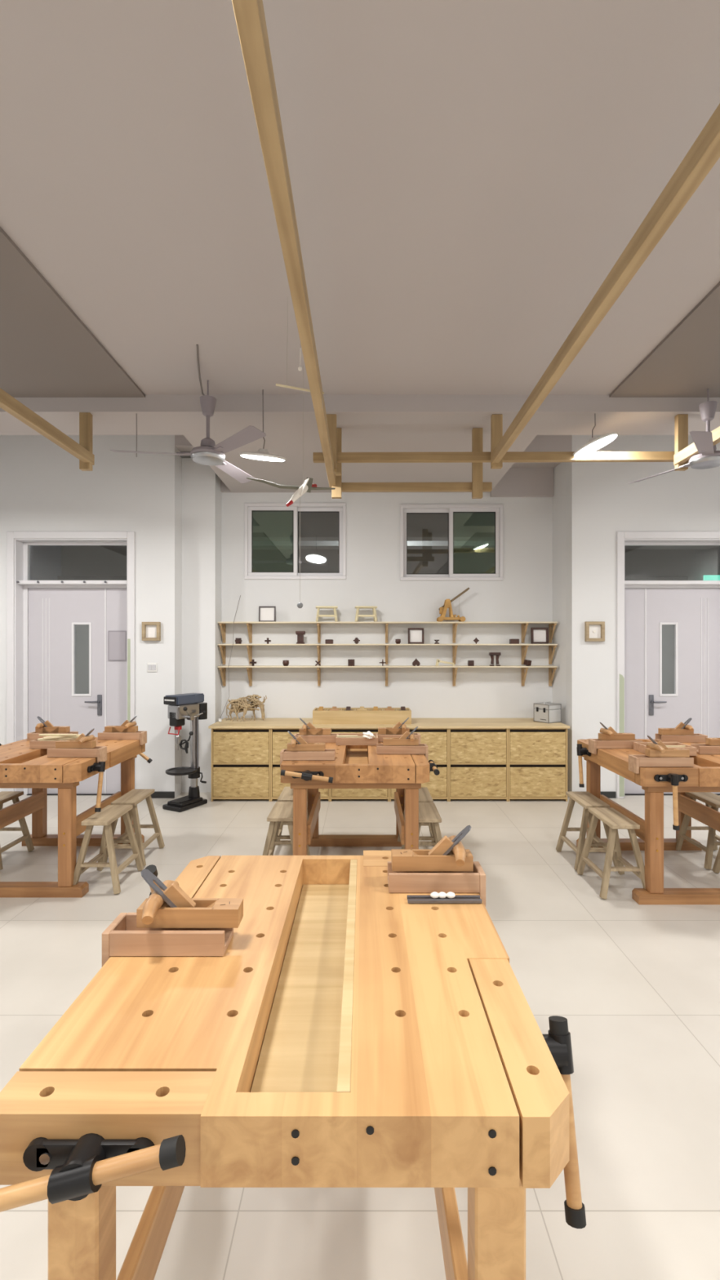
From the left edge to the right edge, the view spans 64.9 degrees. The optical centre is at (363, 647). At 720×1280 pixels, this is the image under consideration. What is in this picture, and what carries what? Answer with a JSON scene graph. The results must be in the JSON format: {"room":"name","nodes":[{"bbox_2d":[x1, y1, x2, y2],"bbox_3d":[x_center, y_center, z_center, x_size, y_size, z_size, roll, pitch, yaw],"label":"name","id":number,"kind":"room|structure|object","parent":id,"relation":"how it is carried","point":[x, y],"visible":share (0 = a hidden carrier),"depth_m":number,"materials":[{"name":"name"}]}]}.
{"room":"woodworking shop","nodes":[
{"label":"woodworking shop","id":0,"kind":"room"},
{"bbox_2d":[0,435,222,797],"bbox_3d":[-3.065,-0.320,5.925,3.070,3.620,0.590,0,0,0],"label":"wall","id":1,"kind":"structure","parent":0,"point":[172,504],"depth_m":5.63,"materials":[{"name":"white paint"}]},
{"bbox_2d":[6,531,134,795],"bbox_3d":[-2.901,0.167,5.705,1.267,2.646,0.190,0,0,0],"label":"door","id":2,"kind":"structure","parent":1,"relation":"in","point":[42,616],"depth_m":5.77,"materials":[{"name":"wood"}]},
{"bbox_2d":[79,412,92,471],"bbox_3d":[-1.987,-1.477,4.060,0.075,0.404,0.045,0,0,0],"label":"post","id":3,"kind":"object","parent":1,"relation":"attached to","point":[85,418],"visible":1,"depth_m":4.04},
{"bbox_2d":[142,622,160,640],"bbox_3d":[-2.100,-0.165,5.610,0.175,0.185,0.040,0,0,0],"label":"picture frame","id":4,"kind":"object","parent":1,"relation":"attached to","point":[151,631],"visible":1,"depth_m":5.60,"materials":[{"name":"beige wood"}]},
{"bbox_2d":[151,791,174,798],"bbox_3d":[-2.071,1.458,5.624,0.394,0.065,0.012,0,0,0],"label":"baseboard","id":5,"kind":"structure","parent":1,"relation":"attached to","point":[156,794],"depth_m":5.62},
{"bbox_2d":[326,413,336,471],"bbox_3d":[-0.231,-1.480,4.090,0.075,0.399,0.045,0,0,0],"label":"post","id":6,"kind":"object","parent":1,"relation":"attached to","point":[331,418],"visible":0.62,"depth_m":4.07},
{"bbox_2d":[231,0,335,487],"bbox_3d":[-0.235,-1.320,0.611,0.050,0.165,7.619,0,0,0],"label":"beam","id":7,"kind":"structure","parent":6,"relation":"attached to","point":[250,17],"depth_m":1.54,"materials":[{"name":"wood"}]},
{"bbox_2d":[331,427,342,498],"bbox_3d":[-0.204,-1.415,4.345,0.075,0.529,0.045,0,0,0],"label":"post","id":8,"kind":"object","parent":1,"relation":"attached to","point":[336,493],"visible":0.72,"depth_m":4.32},
{"bbox_2d":[342,482,492,492],"bbox_3d":[0.381,-1.249,4.400,1.227,0.065,0.050,0,0,0],"label":"beam","id":9,"kind":"structure","parent":8,"relation":"attached to","point":[346,486],"depth_m":4.37,"materials":[{"name":"wood"}]},
{"bbox_2d":[0,395,719,497],"bbox_3d":[0.150,-1.970,5.075,9.500,0.680,2.090,0,0,0],"label":"beam","id":10,"kind":"structure","parent":1,"relation":"attached to","point":[367,423],"depth_m":4.27,"materials":[{"name":"paint"}]},
{"bbox_2d":[471,427,482,498],"bbox_3d":[0.874,-1.415,4.345,0.075,0.529,0.045,0,0,0],"label":"post","id":11,"kind":"object","parent":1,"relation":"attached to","point":[477,433],"visible":0.94,"depth_m":4.32,"materials":[{"name":"wood"}]},
{"bbox_2d":[490,413,502,468],"bbox_3d":[0.962,-1.489,4.090,0.075,0.380,0.045,0,0,0],"label":"post","id":12,"kind":"object","parent":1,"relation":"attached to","point":[496,420],"visible":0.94,"depth_m":4.07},
{"bbox_2d":[312,451,688,462],"bbox_3d":[1.025,-1.398,4.150,2.783,0.069,0.050,0,0,0],"label":"beam","id":13,"kind":"structure","parent":12,"relation":"attached to","point":[509,456],"depth_m":4.12,"materials":[{"name":"wood"}]},
{"bbox_2d":[490,103,719,465],"bbox_3d":[0.945,-1.375,0.451,0.050,0.105,7.298,0,0,0],"label":"beam","id":14,"kind":"structure","parent":12,"relation":"attached to","point":[704,153],"depth_m":1.97,"materials":[{"name":"wood"}]},
{"bbox_2d":[674,413,688,471],"bbox_3d":[2.295,-1.482,4.090,0.075,0.394,0.045,0,0,0],"label":"post","id":15,"kind":"object","parent":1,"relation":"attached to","point":[681,420],"visible":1,"depth_m":4.07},
{"bbox_2d":[673,426,719,465],"bbox_3d":[2.270,-1.370,0.451,0.050,0.095,7.298,0,0,0],"label":"beam","id":16,"kind":"structure","parent":15,"relation":"attached to","point":[683,455],"depth_m":3.90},
{"bbox_2d":[0,0,719,467],"bbox_3d":[0.150,-2.055,1.410,9.900,0.510,9.620,0,0,0],"label":"ceiling","id":17,"kind":"structure","parent":0,"point":[467,177],"depth_m":2.18,"materials":[{"name":"paint"}]},
{"bbox_2d":[0,226,145,397],"bbox_3d":[-3.075,-1.791,0.415,3.050,0.018,7.230,0,0,0],"label":"ceiling panel","id":18,"kind":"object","parent":17,"relation":"attached to","point":[46,350],"depth_m":3.36,"materials":[{"name":"grey paint"}]},
{"bbox_2d":[109,344,266,483],"bbox_3d":[-0.965,-1.527,3.723,1.074,0.555,0.998,0,0,-42],"label":"ceiling fan","id":19,"kind":"object","parent":17,"relation":"hanging from","point":[209,453],"visible":1,"depth_m":3.76,"materials":[{"name":"grey metal"}]},
{"bbox_2d":[240,389,285,462],"bbox_3d":[-0.700,-1.542,3.950,0.315,0.517,0.310,0,0,0],"label":"lamp","id":20,"kind":"object","parent":17,"relation":"hanging from","point":[263,454],"visible":1,"depth_m":3.88,"materials":[{"name":"white plastic"}]},
{"bbox_2d":[240,454,284,462],"bbox_3d":[-0.701,-1.323,3.952,0.302,0.079,0.296,0,0,0],"label":"diffuser","id":21,"kind":"object","parent":20,"relation":"attached to","point":[277,458],"depth_m":3.87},
{"bbox_2d":[246,364,335,506],"bbox_3d":[-0.440,-1.333,3.559,0.563,0.929,0.142,0,0,-23],"label":"toy glider","id":22,"kind":"object","parent":17,"relation":"hanging from","point":[308,485],"visible":1,"depth_m":3.57,"materials":[{"name":"white plastic"}]},
{"bbox_2d":[297,497,302,608],"bbox_3d":[-0.402,-0.607,3.600,0.038,0.709,0.038,0,0,0],"label":"ball","id":23,"kind":"object","parent":22,"relation":"hanging from","point":[300,605],"visible":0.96,"depth_m":3.60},
{"bbox_2d":[275,302,324,408],"bbox_3d":[-0.324,-1.511,2.900,0.247,0.573,0.022,0,0,0],"label":"mobile","id":24,"kind":"object","parent":17,"relation":"hanging from","point":[300,368],"visible":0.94,"depth_m":2.90,"materials":[{"name":"beige wood"}]},
{"bbox_2d":[573,413,617,456],"bbox_3d":[1.660,-1.534,4.060,0.297,0.292,0.316,0,0,0],"label":"lamp","id":25,"kind":"object","parent":17,"relation":"hanging from","point":[594,443],"visible":0.95,"depth_m":4.00,"materials":[{"name":"white plastic"}]},
{"bbox_2d":[574,434,617,456],"bbox_3d":[1.663,-1.446,4.060,0.282,0.116,0.304,0,0,0],"label":"diffuser","id":26,"kind":"object","parent":25,"relation":"attached to","point":[594,443],"depth_m":4.00,"materials":[{"name":"plastic"}]},
{"bbox_2d":[609,281,719,397],"bbox_3d":[3.325,-1.791,0.415,3.150,0.018,7.230,0,0,0],"label":"ceiling panel","id":27,"kind":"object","parent":17,"relation":"attached to","point":[686,363],"depth_m":3.55,"materials":[{"name":"grey paint"}]},
{"bbox_2d":[627,388,719,484],"bbox_3d":[2.484,-1.526,3.923,1.008,0.546,1.105,0,0,0],"label":"ceiling fan","id":28,"kind":"object","parent":17,"relation":"hanging from","point":[708,457],"visible":0.98,"depth_m":3.85,"materials":[{"name":"grey metal"}]},
{"bbox_2d":[0,792,719,1279],"bbox_3d":[0.150,1.540,2.900,9.900,0.100,12.600,0,0,0],"label":"floor","id":29,"kind":"structure","parent":0,"point":[636,986],"depth_m":2.18,"materials":[{"name":"tile"}]},
{"bbox_2d":[0,791,34,870],"bbox_3d":[-2.570,1.269,3.970,0.307,0.438,0.397,0,0,0],"label":"stool","id":30,"kind":"object","parent":29,"relation":"on","point":[5,796],"visible":0.99,"depth_m":4.10,"materials":[{"name":"grey wood"}]},
{"bbox_2d":[0,737,152,897],"bbox_3d":[-2.125,1.082,3.865,1.010,0.816,1.170,0,0,0],"label":"workbench","id":31,"kind":"object","parent":29,"relation":"on","point":[21,766],"visible":0.72,"depth_m":3.45,"materials":[{"name":"orange wood"}]},
{"bbox_2d":[29,736,75,748],"bbox_3d":[-2.130,0.662,3.980,0.300,0.052,0.220,0,0,0],"label":"tray","id":32,"kind":"object","parent":31,"relation":"on","point":[49,744],"visible":0.47,"depth_m":3.87,"materials":[{"name":"brown wood"}]},
{"bbox_2d":[26,731,78,740],"bbox_3d":[-2.339,0.682,4.270,0.333,0.092,0.100,0,0,0],"label":"hook","id":33,"kind":"object","parent":31,"relation":"on","point":[32,735],"visible":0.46,"depth_m":4.22,"materials":[{"name":"brown wood"}]},
{"bbox_2d":[35,715,70,733],"bbox_3d":[-2.340,0.575,4.270,0.230,0.121,0.185,0,0,0],"label":"plane","id":34,"kind":"object","parent":33,"relation":"on","point":[46,726],"visible":1,"depth_m":4.24,"materials":[{"name":"brown wood"}]},
{"bbox_2d":[47,746,106,762],"bbox_3d":[-1.722,0.682,3.412,0.538,0.092,0.498,0,0,0],"label":"hook","id":35,"kind":"object","parent":31,"relation":"attached to","point":[99,752],"visible":0.93,"depth_m":3.43,"materials":[{"name":"brown wood"}]},
{"bbox_2d":[55,728,96,748],"bbox_3d":[-1.835,0.575,3.620,0.230,0.121,0.185,0,0,0],"label":"plane","id":36,"kind":"object","parent":35,"relation":"on","point":[82,741],"visible":1,"depth_m":3.59,"materials":[{"name":"brown wood"}]},
{"bbox_2d":[97,730,146,745],"bbox_3d":[-1.827,0.682,4.300,0.333,0.092,0.100,0,0,0],"label":"hook","id":37,"kind":"object","parent":31,"relation":"attached to","point":[141,735],"visible":0.98,"depth_m":4.25,"materials":[{"name":"brown wood"}]},
{"bbox_2d":[104,715,137,732],"bbox_3d":[-1.835,0.575,4.300,0.230,0.121,0.185,0,0,0],"label":"plane","id":38,"kind":"object","parent":37,"relation":"on","point":[126,726],"visible":1,"depth_m":4.27,"materials":[{"name":"brown wood"}]},
{"bbox_2d":[73,804,143,894],"bbox_3d":[-1.625,1.269,3.610,0.307,0.438,0.397,0,0,0],"label":"stool","id":39,"kind":"object","parent":29,"relation":"on","point":[108,814],"visible":0.98,"depth_m":3.49,"materials":[{"name":"grey wood"}]},
{"bbox_2d":[104,789,164,866],"bbox_3d":[-1.635,1.269,4.035,0.307,0.438,0.397,0,0,0],"label":"stool","id":40,"kind":"object","parent":29,"relation":"on","point":[134,797],"visible":0.72,"depth_m":3.98,"materials":[{"name":"grey wood"}]},
{"bbox_2d":[162,693,207,812],"bbox_3d":[-1.662,0.964,5.351,0.390,1.053,0.440,0,0,0],"label":"press","id":41,"kind":"object","parent":29,"relation":"on","point":[192,707],"visible":1,"depth_m":5.31,"materials":[{"name":"black metal"}]},
{"bbox_2d":[211,728,270,801],"bbox_3d":[-1.190,1.135,5.808,0.575,0.710,0.616,0,0,0],"label":"base cabinet","id":42,"kind":"object","parent":29,"relation":"on","point":[241,757],"visible":0.8,"depth_m":5.50,"materials":[{"name":"wood"}]},
{"bbox_2d":[208,718,569,728],"bbox_3d":[0.250,0.768,5.801,3.500,0.024,0.633,0,0,0],"label":"countertop","id":43,"kind":"structure","parent":42,"relation":"on","point":[259,722],"depth_m":5.60,"materials":[{"name":"wood"}]},
{"bbox_2d":[226,694,266,720],"bbox_3d":[-1.217,0.617,5.860,0.423,0.278,0.130,0,0,0],"label":"sculpture","id":44,"kind":"object","parent":43,"relation":"on","point":[240,704],"visible":1,"depth_m":5.83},
{"bbox_2d":[312,707,411,724],"bbox_3d":[-0.013,0.689,5.760,0.980,0.135,0.280,0,0,0],"label":"crate","id":45,"kind":"object","parent":43,"relation":"on","point":[341,716],"visible":0.98,"depth_m":5.62,"materials":[{"name":"yellow wood"}]},
{"bbox_2d":[533,701,561,723],"bbox_3d":[1.881,0.652,5.798,0.198,0.208,0.196,0,0,-32],"label":"equipment case","id":46,"kind":"object","parent":43,"relation":"on","point":[546,712],"visible":1,"depth_m":5.74,"materials":[{"name":"metal"}]},
{"bbox_2d":[262,801,308,855],"bbox_3d":[-0.515,1.269,3.690,0.307,0.438,0.397,0,0,0],"label":"stool","id":47,"kind":"object","parent":29,"relation":"on","point":[282,811],"visible":0.41,"depth_m":3.56,"materials":[{"name":"grey wood"}]},
{"bbox_2d":[272,786,310,855],"bbox_3d":[-0.515,1.269,4.110,0.307,0.438,0.397,0,0,0],"label":"stool","id":48,"kind":"object","parent":29,"relation":"on","point":[286,794],"visible":0.33,"depth_m":4.00,"materials":[{"name":"grey wood"}]},
{"bbox_2d":[0,850,586,1279],"bbox_3d":[-0.120,1.056,1.388,1.010,0.868,1.224,0,0,0],"label":"workbench","id":49,"kind":"object","parent":29,"relation":"on","point":[348,1032],"visible":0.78,"depth_m":0.95,"materials":[{"name":"brown wood"}]},
{"bbox_2d":[47,1155,102,1204],"bbox_3d":[-0.403,0.745,0.795,0.068,0.055,0.039,0,0,0],"label":"socket","id":50,"kind":"object","parent":49,"relation":"attached to","point":[80,1176],"depth_m":0.78,"materials":[{"name":"black metal"}]},
{"bbox_2d":[102,912,233,966],"bbox_3d":[-0.449,0.682,1.315,0.273,0.092,0.100,0,0,0],"label":"wooden tray","id":51,"kind":"object","parent":49,"relation":"attached to","point":[122,937],"visible":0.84,"depth_m":1.26,"materials":[{"name":"brown wood"}]},
{"bbox_2d":[136,868,243,928],"bbox_3d":[-0.400,0.575,1.315,0.230,0.121,0.185,0,0,0],"label":"plane","id":52,"kind":"object","parent":51,"relation":"on","point":[168,906],"visible":1,"depth_m":1.29,"materials":[{"name":"brown wood"}]},
{"bbox_2d":[387,861,485,906],"bbox_3d":[0.208,0.682,1.642,0.273,0.092,0.100,0,0,0],"label":"wooden tray","id":53,"kind":"object","parent":49,"relation":"attached to","point":[398,882],"visible":0.86,"depth_m":1.59,"materials":[{"name":"brown wood"}]},
{"bbox_2d":[391,825,473,871],"bbox_3d":[0.198,0.575,1.642,0.230,0.121,0.185,0,0,0],"label":"plane","id":54,"kind":"object","parent":53,"relation":"on","point":[449,854],"visible":1,"depth_m":1.61,"materials":[{"name":"brown wood"}]},
{"bbox_2d":[406,891,482,903],"bbox_3d":[0.220,0.676,1.541,0.200,0.023,0.032,0,0,0],"label":"bar","id":55,"kind":"object","parent":49,"relation":"on","point":[434,897],"visible":1,"depth_m":1.53,"materials":[{"name":"metal"}]},
{"bbox_2d":[547,1030,573,1074],"bbox_3d":[0.365,0.745,1.048,0.040,0.069,0.055,0,0,0],"label":"vise","id":56,"kind":"object","parent":49,"relation":"attached to","point":[559,1042],"depth_m":1.03,"materials":[{"name":"black metal"}]},
{"bbox_2d":[270,728,329,801],"bbox_3d":[-0.613,1.135,5.808,0.575,0.710,0.616,0,0,0],"label":"base cabinet","id":57,"kind":"object","parent":29,"relation":"on","point":[280,738],"visible":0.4,"depth_m":5.50,"materials":[{"name":"wood"}]},
{"bbox_2d":[329,728,389,801],"bbox_3d":[-0.035,1.135,5.808,0.575,0.710,0.616,0,0,0],"label":"base cabinet","id":58,"kind":"object","parent":29,"relation":"on","point":[335,793],"visible":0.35,"depth_m":5.50,"materials":[{"name":"wood"}]},
{"bbox_2d":[280,742,439,855],"bbox_3d":[-0.045,1.090,3.851,0.976,0.800,1.132,0,0,-4],"label":"workbench","id":59,"kind":"object","parent":29,"relation":"on","point":[353,766],"visible":0.62,"depth_m":3.38,"materials":[{"name":"orange wood"}]},
{"bbox_2d":[280,749,335,766],"bbox_3d":[-0.344,0.682,3.520,0.333,0.092,0.100,0,0,0],"label":"hook","id":60,"kind":"object","parent":59,"relation":"attached to","point":[328,754],"visible":0.92,"depth_m":3.47,"materials":[{"name":"brown wood"}]},
{"bbox_2d":[287,730,324,751],"bbox_3d":[-0.354,0.575,3.520,0.230,0.121,0.185,0,0,0],"label":"plane","id":61,"kind":"object","parent":60,"relation":"on","point":[302,745],"visible":1,"depth_m":3.49,"materials":[{"name":"brown wood"}]},
{"bbox_2d":[293,733,339,742],"bbox_3d":[-0.341,0.682,3.999,0.328,0.092,0.361,0,0,0],"label":"hook","id":62,"kind":"object","parent":59,"relation":"on","point":[331,738],"visible":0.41,"depth_m":3.99,"materials":[{"name":"brown wood"}]},
{"bbox_2d":[298,717,330,734],"bbox_3d":[-0.354,0.575,4.170,0.230,0.121,0.185,0,0,0],"label":"plane","id":63,"kind":"object","parent":62,"relation":"on","point":[312,730],"visible":1,"depth_m":4.14,"materials":[{"name":"brown wood"}]},
{"bbox_2d":[335,733,377,745],"bbox_3d":[-0.045,0.662,4.120,0.300,0.052,0.220,0,0,0],"label":"tray","id":64,"kind":"object","parent":59,"relation":"on","point":[359,740],"visible":0.93,"depth_m":4.01,"materials":[{"name":"brown wood"}]},
{"bbox_2d":[375,733,420,743],"bbox_3d":[0.254,0.682,4.200,0.333,0.092,0.100,0,0,0],"label":"hook","id":65,"kind":"object","parent":59,"relation":"attached to","point":[380,737],"visible":0.3,"depth_m":4.15,"materials":[{"name":"brown wood"}]},
{"bbox_2d":[377,717,409,734],"bbox_3d":[0.225,0.575,4.200,0.230,0.121,0.185,0,0,0],"label":"plane","id":66,"kind":"object","parent":65,"relation":"on","point":[399,728],"visible":1,"depth_m":4.17,"materials":[{"name":"brown wood"}]},
{"bbox_2d":[376,743,427,759],"bbox_3d":[0.254,0.682,3.720,0.333,0.092,0.100,0,0,0],"label":"hook","id":67,"kind":"object","parent":59,"relation":"attached to","point":[422,748],"visible":0.94,"depth_m":3.67,"materials":[{"name":"brown wood"}]},
{"bbox_2d":[382,726,418,745],"bbox_3d":[0.244,0.575,3.720,0.230,0.121,0.185,0,0,0],"label":"plane","id":68,"kind":"object","parent":67,"relation":"on","point":[403,740],"visible":1,"depth_m":3.69,"materials":[{"name":"brown wood"}]},
{"bbox_2d":[397,786,435,848],"bbox_3d":[0.400,1.269,4.090,0.307,0.438,0.397,0,0,0],"label":"stool","id":69,"kind":"object","parent":29,"relation":"on","point":[424,796],"visible":0.38,"depth_m":4.03,"materials":[{"name":"grey wood"}]},
{"bbox_2d":[389,728,448,801],"bbox_3d":[0.541,1.135,5.808,0.575,0.710,0.616,0,0,0],"label":"base cabinet","id":70,"kind":"object","parent":29,"relation":"on","point":[437,740],"visible":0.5,"depth_m":5.50,"materials":[{"name":"wood"}]},
{"bbox_2d":[403,802,442,848],"bbox_3d":[0.400,1.269,3.670,0.307,0.438,0.397,0,0,0],"label":"stool","id":71,"kind":"object","parent":29,"relation":"on","point":[428,811],"visible":0.27,"depth_m":3.60,"materials":[{"name":"grey wood"}]},
{"bbox_2d":[448,728,508,801],"bbox_3d":[1.119,1.135,5.808,0.575,0.710,0.616,0,0,0],"label":"base cabinet","id":72,"kind":"object","parent":29,"relation":"on","point":[478,757],"visible":0.83,"depth_m":5.50,"materials":[{"name":"wood"}]},
{"bbox_2d":[508,728,567,801],"bbox_3d":[1.696,1.135,5.808,0.575,0.710,0.616,0,0,0],"label":"base cabinet","id":73,"kind":"object","parent":29,"relation":"on","point":[538,757],"visible":0.84,"depth_m":5.50,"materials":[{"name":"wood"}]},
{"bbox_2d":[555,791,617,870],"bbox_3d":[1.565,1.269,3.965,0.307,0.438,0.397,0,0,0],"label":"stool","id":74,"kind":"object","parent":29,"relation":"on","point":[585,799],"visible":0.69,"depth_m":3.92,"materials":[{"name":"grey wood"}]},
{"bbox_2d":[576,807,645,899],"bbox_3d":[1.560,1.269,3.545,0.307,0.438,0.397,0,0,0],"label":"stool","id":75,"kind":"object","parent":29,"relation":"on","point":[615,820],"visible":0.94,"depth_m":3.44,"materials":[{"name":"grey wood"}]},
{"bbox_2d":[576,738,719,904],"bbox_3d":[2.045,1.090,3.772,0.962,0.800,1.126,0,0,-4],"label":"workbench","id":76,"kind":"object","parent":29,"relation":"on","point":[704,775],"visible":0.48,"depth_m":3.32,"materials":[{"name":"orange wood"}]},
{"bbox_2d":[588,738,642,754],"bbox_3d":[1.746,0.682,3.930,0.333,0.092,0.100,0,0,0],"label":"hook","id":77,"kind":"object","parent":76,"relation":"attached to","point":[593,744],"visible":0.72,"depth_m":3.88,"materials":[{"name":"brown wood"}]},
{"bbox_2d":[598,722,635,740],"bbox_3d":[1.756,0.575,3.930,0.230,0.121,0.185,0,0,0],"label":"plane","id":78,"kind":"object","parent":77,"relation":"on","point":[610,734],"visible":1,"depth_m":3.90,"materials":[{"name":"brown wood"}]},
{"bbox_2d":[628,755,693,773],"bbox_3d":[1.746,0.682,3.330,0.333,0.092,0.100,0,0,0],"label":"hook","id":79,"kind":"object","parent":76,"relation":"attached to","point":[635,762],"visible":0.94,"depth_m":3.28,"materials":[{"name":"brown wood"}]},
{"bbox_2d":[644,735,689,756],"bbox_3d":[1.786,0.575,3.330,0.230,0.121,0.185,0,0,0],"label":"plane","id":80,"kind":"object","parent":79,"relation":"on","point":[659,748],"visible":1,"depth_m":3.30,"materials":[{"name":"brown wood"}]},
{"bbox_2d":[633,742,697,755],"bbox_3d":[1.980,0.662,3.730,0.300,0.052,0.220,0,0,0],"label":"tray","id":81,"kind":"object","parent":76,"relation":"on","point":[637,746],"visible":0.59,"depth_m":3.73,"materials":[{"name":"brown wood"}]},
{"bbox_2d":[655,733,707,742],"bbox_3d":[2.257,0.682,3.999,0.490,0.092,0.361,0,0,0],"label":"hook","id":82,"kind":"object","parent":76,"relation":"attached to","point":[695,738],"visible":0.78,"depth_m":3.99,"materials":[{"name":"brown wood"}]},
{"bbox_2d":[657,717,693,734],"bbox_3d":[2.300,0.575,4.170,0.230,0.121,0.185,0,0,0],"label":"plane","id":83,"kind":"object","parent":82,"relation":"on","point":[682,728],"visible":1,"depth_m":4.14,"materials":[{"name":"brown wood"}]},
{"bbox_2d":[690,743,719,754],"bbox_3d":[2.167,0.682,3.580,0.307,0.092,0.347,0,0,0],"label":"hook","id":84,"kind":"object","parent":76,"relation":"attached to","point":[701,748],"visible":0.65,"depth_m":3.57,"materials":[{"name":"brown wood"}]},
{"bbox_2d":[705,737,719,745],"bbox_3d":[2.380,0.575,3.720,0.230,0.121,0.185,0,0,0],"label":"plane","id":85,"kind":"object","parent":84,"relation":"on","point":[710,741],"visible":1,"depth_m":3.69,"materials":[{"name":"brown wood"}]},
{"bbox_2d":[675,791,719,869],"bbox_3d":[2.450,1.269,3.990,0.307,0.438,0.397,0,0,0],"label":"stool","id":86,"kind":"object","parent":29,"relation":"on","point":[711,800],"visible":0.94,"depth_m":4.01,"materials":[{"name":"grey wood"}]},
{"bbox_2d":[711,846,719,873],"bbox_3d":[2.470,1.269,3.570,0.307,0.438,0.397,0,0,0],"label":"stool","id":87,"kind":"object","parent":29,"relation":"on","point":[716,868],"visible":1,"depth_m":3.73,"materials":[{"name":"grey wood"}]},
{"bbox_2d":[222,492,551,719],"bbox_3d":[0.260,-0.320,6.180,3.580,3.620,0.120,0,0,0],"label":"wall","id":88,"kind":"structure","parent":0,"point":[524,593],"depth_m":6.12,"materials":[{"name":"white paint"}]},
{"bbox_2d":[244,502,346,579],"bbox_3d":[-0.734,-1.152,6.155,1.094,0.821,0.110,0,0,0],"label":"window","id":89,"kind":"structure","parent":88,"relation":"in","point":[249,508],"depth_m":6.12,"materials":[{"name":"white plastic"}]},
{"bbox_2d":[217,665,557,685],"bbox_3d":[0.254,0.299,6.019,3.551,0.219,0.199,0,0,0],"label":"wall shelf","id":90,"kind":"object","parent":88,"relation":"attached to","point":[249,668],"visible":1,"depth_m":5.99,"materials":[{"name":"brown wood"}]},
{"bbox_2d":[488,652,501,666],"bbox_3d":[1.391,0.118,5.990,0.116,0.144,0.052,0,0,0],"label":"puzzle","id":91,"kind":"object","parent":90,"relation":"on","point":[491,655],"visible":1,"depth_m":5.97,"materials":[{"name":"brown wood"}]},
{"bbox_2d":[217,622,557,642],"bbox_3d":[0.254,-0.166,6.019,3.551,0.219,0.199,0,0,0],"label":"wall shelf","id":92,"kind":"object","parent":88,"relation":"attached to","point":[249,624],"visible":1,"depth_m":5.98,"materials":[{"name":"brown wood"}]},
{"bbox_2d":[258,606,275,622],"bbox_3d":[-1.020,-0.359,6.015,0.178,0.169,0.030,0,0,0],"label":"picture frame","id":93,"kind":"object","parent":92,"relation":"on","point":[266,614],"visible":0.98,"depth_m":6.02,"materials":[{"name":"white paper"}]},
{"bbox_2d":[315,605,337,622],"bbox_3d":[-0.388,-0.359,6.000,0.231,0.162,0.135,0,0,-5],"label":"stool","id":94,"kind":"object","parent":92,"relation":"on","point":[318,607],"visible":1,"depth_m":5.95,"materials":[{"name":"beige wood"}]},
{"bbox_2d":[355,605,377,622],"bbox_3d":[0.028,-0.359,6.000,0.231,0.162,0.135,0,0,-5],"label":"stool","id":95,"kind":"object","parent":92,"relation":"on","point":[357,607],"visible":1,"depth_m":5.95,"materials":[{"name":"beige wood"}]},
{"bbox_2d":[436,587,469,622],"bbox_3d":[0.955,-0.458,6.000,0.340,0.366,0.148,0,0,0],"label":"toy catapult","id":96,"kind":"object","parent":92,"relation":"on","point":[442,611],"visible":0.98,"depth_m":5.95,"materials":[{"name":"brown wood"}]},
{"bbox_2d":[217,644,557,664],"bbox_3d":[0.254,0.067,6.019,3.551,0.219,0.199,0,0,0],"label":"wall shelf","id":97,"kind":"object","parent":88,"relation":"attached to","point":[249,646],"visible":0.94,"depth_m":6.07,"materials":[{"name":"brown wood"}]},
{"bbox_2d":[408,627,423,644],"bbox_3d":[0.558,-0.128,6.009,0.168,0.169,0.038,0,0,0],"label":"picture frame","id":98,"kind":"object","parent":97,"relation":"on","point":[415,635],"visible":1,"depth_m":6.01,"materials":[{"name":"brown wood"}]},
{"bbox_2d":[530,627,548,644],"bbox_3d":[1.863,-0.130,5.989,0.178,0.173,0.038,0,0,0],"label":"picture frame","id":99,"kind":"object","parent":97,"relation":"on","point":[538,635],"visible":1,"depth_m":5.99,"materials":[{"name":"brown wood"}]},
{"bbox_2d":[400,504,502,580],"bbox_3d":[0.950,-1.138,6.155,1.109,0.821,0.110,0,0,0],"label":"window","id":100,"kind":"structure","parent":88,"relation":"in","point":[405,509],"depth_m":6.12,"materials":[{"name":"white plastic"}]},
{"bbox_2d":[61,546,719,693],"bbox_3d":[0.900,-0.410,9.100,11.400,3.800,0.200,0,0,0],"label":"wall","id":101,"kind":"structure","parent":0,"point":[76,561],"depth_m":9.00,"materials":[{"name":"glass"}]},
{"bbox_2d":[57,576,688,580],"bbox_3d":[0.150,-0.970,8.940,9.900,0.320,0.080,0,0,0],"label":"trim","id":102,"kind":"structure","parent":101,"relation":"attached to","point":[60,578],"depth_m":8.90,"materials":[{"name":"paint"}]},
{"bbox_2d":[180,451,717,549],"bbox_3d":[0.150,-1.735,7.400,9.900,0.750,3.200,0,0,0],"label":"ceiling","id":103,"kind":"structure","parent":0,"point":[271,530],"depth_m":6.95,"materials":[{"name":"paint"}]},
{"bbox_2d":[551,435,719,798],"bbox_3d":[3.470,-0.320,5.925,2.860,3.620,0.590,0,0,0],"label":"wall","id":104,"kind":"structure","parent":0,"point":[592,502],"depth_m":5.63,"materials":[{"name":"white paint"}]},
{"bbox_2d":[584,621,604,641],"bbox_3d":[2.292,-0.164,5.610,0.185,0.195,0.040,0,0,0],"label":"picture frame","id":105,"kind":"object","parent":104,"relation":"attached to","point":[594,631],"visible":1,"depth_m":5.59,"materials":[{"name":"beige wood"}]},
{"bbox_2d":[616,531,719,798],"bbox_3d":[3.148,0.167,5.705,1.267,2.646,0.190,0,0,0],"label":"door","id":106,"kind":"structure","parent":104,"relation":"in","point":[642,606],"depth_m":5.77,"materials":[{"name":"wood"}]},
{"bbox_3d":[0.150,-0.410,-3.300,9.900,3.800,0.200,0,0,0],"label":"wall","id":107,"kind":"structure","parent":0,"visible":0},
{"bbox_2d":[0,387,94,465],"bbox_3d":[-2.000,-1.370,0.451,0.050,0.095,7.298,0,0,0],"label":"beam","id":108,"kind":"structure","parent":107,"relation":"attached to","point":[8,403],"depth_m":3.46,"materials":[{"name":"wood"}]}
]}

